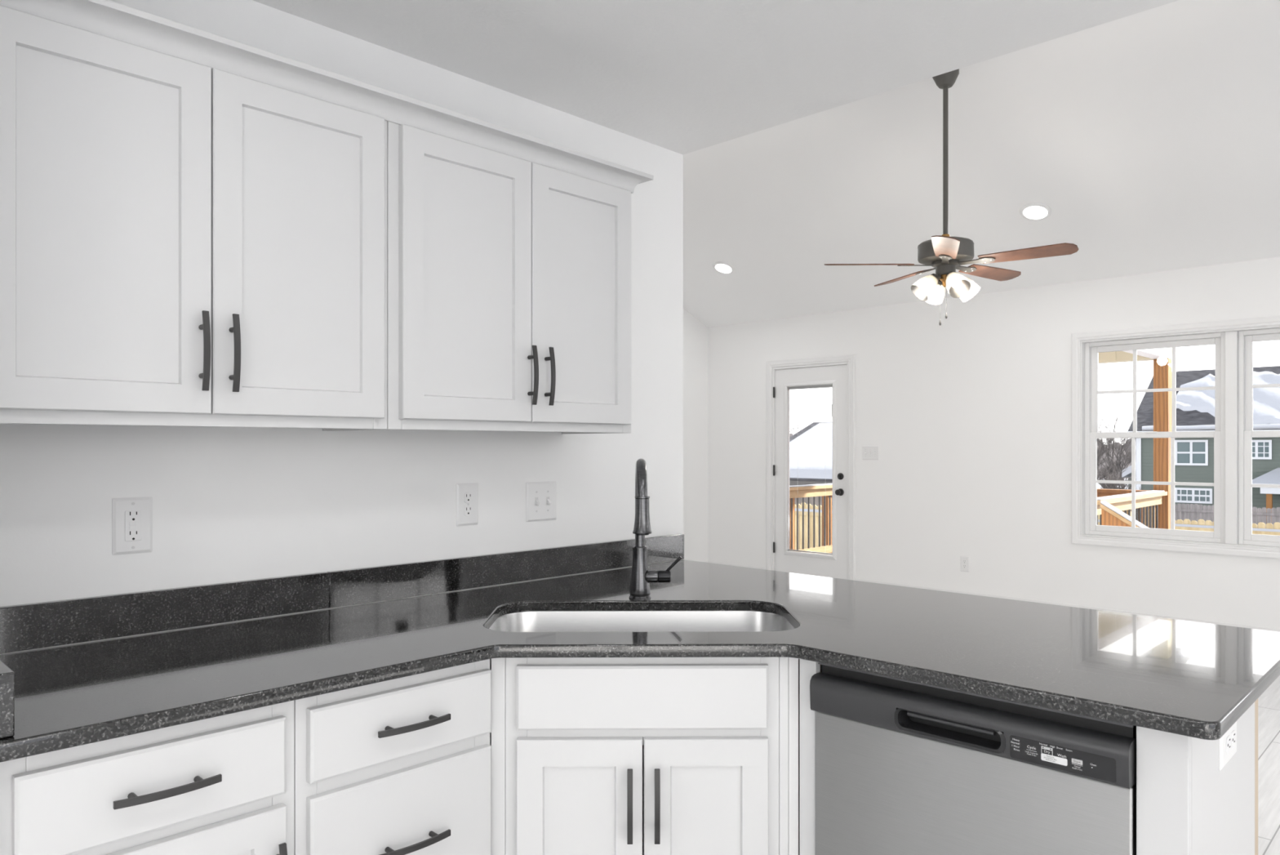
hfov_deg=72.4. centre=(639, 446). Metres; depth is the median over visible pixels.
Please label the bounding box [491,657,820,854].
base cabinet
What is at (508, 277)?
upper cabinet
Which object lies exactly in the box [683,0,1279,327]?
ceiling
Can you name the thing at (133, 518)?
receptacle
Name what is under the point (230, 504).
wall
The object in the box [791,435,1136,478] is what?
treeline
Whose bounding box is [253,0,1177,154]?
ceiling
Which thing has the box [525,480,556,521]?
light switch
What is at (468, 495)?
receptacle
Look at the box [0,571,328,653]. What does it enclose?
backsplash
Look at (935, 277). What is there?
socket
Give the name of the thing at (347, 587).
backsplash
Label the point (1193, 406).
snowy roof
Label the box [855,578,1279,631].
baseboard
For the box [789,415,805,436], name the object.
bare tree
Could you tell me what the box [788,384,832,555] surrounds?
door glass
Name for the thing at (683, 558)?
bead
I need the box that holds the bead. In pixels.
[0,558,684,654]
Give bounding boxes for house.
[789,422,832,506]
[1121,365,1279,524]
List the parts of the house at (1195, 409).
pane, pane, pane, entry post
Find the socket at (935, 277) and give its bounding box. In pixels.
[931,273,939,280]
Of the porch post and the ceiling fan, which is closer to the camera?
the ceiling fan
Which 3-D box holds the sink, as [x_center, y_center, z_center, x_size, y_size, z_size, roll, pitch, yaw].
[0.004,0.542,2.158,0.784,0.194,0.436,0,0,-1]
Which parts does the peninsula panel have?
panel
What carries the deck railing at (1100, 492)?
on the deck
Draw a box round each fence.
[795,502,832,553]
[1097,514,1279,535]
[1174,503,1279,528]
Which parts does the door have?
pane, lite frame, knob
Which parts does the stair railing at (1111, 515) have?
rail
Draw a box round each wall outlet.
[111,496,152,555]
[456,482,478,525]
[960,555,969,571]
[1218,721,1236,770]
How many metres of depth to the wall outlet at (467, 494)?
2.55 m
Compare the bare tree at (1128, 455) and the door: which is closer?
the door
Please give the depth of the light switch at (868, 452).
7.78 m
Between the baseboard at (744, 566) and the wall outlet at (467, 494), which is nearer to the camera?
the wall outlet at (467, 494)
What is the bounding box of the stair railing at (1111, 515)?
[1100,500,1149,528]
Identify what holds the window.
in the wall at (968, 415)
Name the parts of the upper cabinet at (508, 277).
door, handle, handle, door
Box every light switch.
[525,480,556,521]
[862,445,879,459]
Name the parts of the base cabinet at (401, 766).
drawer, drawer, handle, handle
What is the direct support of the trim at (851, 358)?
attached to the wall at (968, 415)
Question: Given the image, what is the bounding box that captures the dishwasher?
[809,662,1136,854]
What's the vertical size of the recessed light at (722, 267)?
0.084 m
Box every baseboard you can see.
[707,560,766,569]
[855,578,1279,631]
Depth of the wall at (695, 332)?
8.95 m
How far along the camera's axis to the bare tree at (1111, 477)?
28.68 m
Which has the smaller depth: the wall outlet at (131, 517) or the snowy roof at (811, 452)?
the wall outlet at (131, 517)
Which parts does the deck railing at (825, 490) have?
post, rail, cap rail, rail, post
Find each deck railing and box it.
[789,483,832,555]
[1097,488,1151,524]
[1097,489,1167,528]
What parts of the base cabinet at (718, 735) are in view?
door, handle, handle, door, filler strip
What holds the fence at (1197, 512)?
on the ground
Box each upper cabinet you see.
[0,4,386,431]
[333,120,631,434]
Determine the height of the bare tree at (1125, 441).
6.498 m
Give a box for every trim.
[766,354,855,580]
[1071,315,1279,559]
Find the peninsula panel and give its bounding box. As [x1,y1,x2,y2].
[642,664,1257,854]
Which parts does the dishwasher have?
control panel, touch panel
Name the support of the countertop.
on the base cabinet at (718, 735)
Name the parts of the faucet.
spout, lever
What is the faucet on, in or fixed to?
on the countertop
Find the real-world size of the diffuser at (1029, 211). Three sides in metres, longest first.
0.152 x 0.152 x 0.015 m
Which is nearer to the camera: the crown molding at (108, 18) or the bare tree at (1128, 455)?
the crown molding at (108, 18)
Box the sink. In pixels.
[488,610,799,688]
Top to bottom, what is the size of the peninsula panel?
0.885 m
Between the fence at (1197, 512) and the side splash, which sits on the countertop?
the side splash
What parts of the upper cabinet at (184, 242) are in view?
door, handle, handle, door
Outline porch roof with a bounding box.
[1097,347,1172,363]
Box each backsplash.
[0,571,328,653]
[326,533,684,608]
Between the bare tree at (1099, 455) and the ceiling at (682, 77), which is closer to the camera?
the ceiling at (682, 77)
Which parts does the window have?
sash, frame, sash, pane, frame, sash, sash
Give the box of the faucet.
[629,458,682,599]
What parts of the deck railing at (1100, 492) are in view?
rail, cap rail, post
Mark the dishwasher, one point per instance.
(903, 766)
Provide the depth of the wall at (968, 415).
7.11 m
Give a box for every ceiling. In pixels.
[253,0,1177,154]
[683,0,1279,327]
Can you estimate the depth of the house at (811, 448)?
24.26 m
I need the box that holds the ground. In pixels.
[1097,478,1128,488]
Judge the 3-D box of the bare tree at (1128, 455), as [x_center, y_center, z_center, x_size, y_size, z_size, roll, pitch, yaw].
[30.976,1.614,56.181,2.464,4.952,2.632,0,0,44]
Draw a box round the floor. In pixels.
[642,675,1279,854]
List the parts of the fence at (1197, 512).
rail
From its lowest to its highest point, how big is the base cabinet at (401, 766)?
0.885 m
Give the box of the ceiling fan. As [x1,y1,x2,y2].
[823,68,1078,325]
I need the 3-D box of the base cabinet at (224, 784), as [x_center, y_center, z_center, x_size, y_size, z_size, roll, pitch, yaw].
[-0.972,0.887,1.601,0.672,0.885,0.440,0,0,44]
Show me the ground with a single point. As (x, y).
(1099, 486)
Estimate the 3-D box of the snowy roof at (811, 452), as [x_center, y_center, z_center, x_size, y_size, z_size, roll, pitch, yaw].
[6.251,0.054,24.357,5.650,1.591,4.268,0,0,44]
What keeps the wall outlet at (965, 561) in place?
attached to the wall at (968, 415)
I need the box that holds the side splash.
[0,660,14,738]
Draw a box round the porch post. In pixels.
[1153,358,1171,528]
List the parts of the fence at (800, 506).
rail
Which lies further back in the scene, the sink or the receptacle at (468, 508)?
the receptacle at (468, 508)
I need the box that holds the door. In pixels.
[772,361,848,579]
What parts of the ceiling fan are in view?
blade, blade, lamp shade, lamp shade, blade, bulb, lamp shade, lamp shade, blade, blade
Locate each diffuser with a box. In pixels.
[715,263,731,272]
[1023,205,1047,218]
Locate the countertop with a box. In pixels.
[0,559,1279,762]
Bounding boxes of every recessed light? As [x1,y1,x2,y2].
[712,261,734,274]
[1019,202,1051,220]
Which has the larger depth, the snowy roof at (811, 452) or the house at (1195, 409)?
the house at (1195, 409)
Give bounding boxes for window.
[1080,324,1279,549]
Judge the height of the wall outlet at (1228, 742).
0.076 m
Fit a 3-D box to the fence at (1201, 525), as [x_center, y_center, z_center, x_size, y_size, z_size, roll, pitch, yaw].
[14.065,2.700,20.429,10.488,1.920,0.163,0,0,44]
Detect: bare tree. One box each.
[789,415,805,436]
[1097,408,1136,479]
[1097,444,1123,479]
[1097,463,1136,489]
[1097,465,1151,489]
[1103,439,1136,488]
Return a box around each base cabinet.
[0,700,294,854]
[294,658,491,854]
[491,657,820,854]
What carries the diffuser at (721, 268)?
attached to the recessed light at (722, 267)
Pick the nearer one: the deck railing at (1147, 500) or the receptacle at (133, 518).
the receptacle at (133, 518)
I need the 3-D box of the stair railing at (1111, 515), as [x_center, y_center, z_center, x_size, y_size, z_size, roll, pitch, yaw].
[4.884,1.220,7.296,1.610,1.500,1.060,0,0,44]
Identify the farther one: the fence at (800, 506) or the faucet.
the fence at (800, 506)
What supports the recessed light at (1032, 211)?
attached to the ceiling at (1150, 139)
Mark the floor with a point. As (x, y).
(1268, 703)
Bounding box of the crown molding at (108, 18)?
[0,0,653,193]
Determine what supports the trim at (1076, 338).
attached to the wall at (968, 415)
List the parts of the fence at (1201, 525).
rail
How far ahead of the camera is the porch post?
9.13 m
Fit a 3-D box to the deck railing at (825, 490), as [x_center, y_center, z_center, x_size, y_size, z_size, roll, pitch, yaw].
[1.985,0.921,10.373,0.180,0.926,3.000,0,0,44]
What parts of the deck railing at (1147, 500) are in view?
rail, cap rail, post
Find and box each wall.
[0,0,683,745]
[683,307,707,561]
[707,257,1279,629]
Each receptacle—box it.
[124,510,142,541]
[464,492,472,502]
[464,505,472,516]
[1225,734,1231,753]
[1230,729,1235,747]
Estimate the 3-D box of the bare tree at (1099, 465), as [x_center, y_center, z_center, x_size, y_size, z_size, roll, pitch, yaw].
[18.235,2.235,33.155,2.382,3.078,1.757,0,0,20]
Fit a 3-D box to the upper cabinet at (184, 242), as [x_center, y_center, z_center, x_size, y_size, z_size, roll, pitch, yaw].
[-0.958,-0.405,1.841,0.360,0.730,0.799,0,0,44]

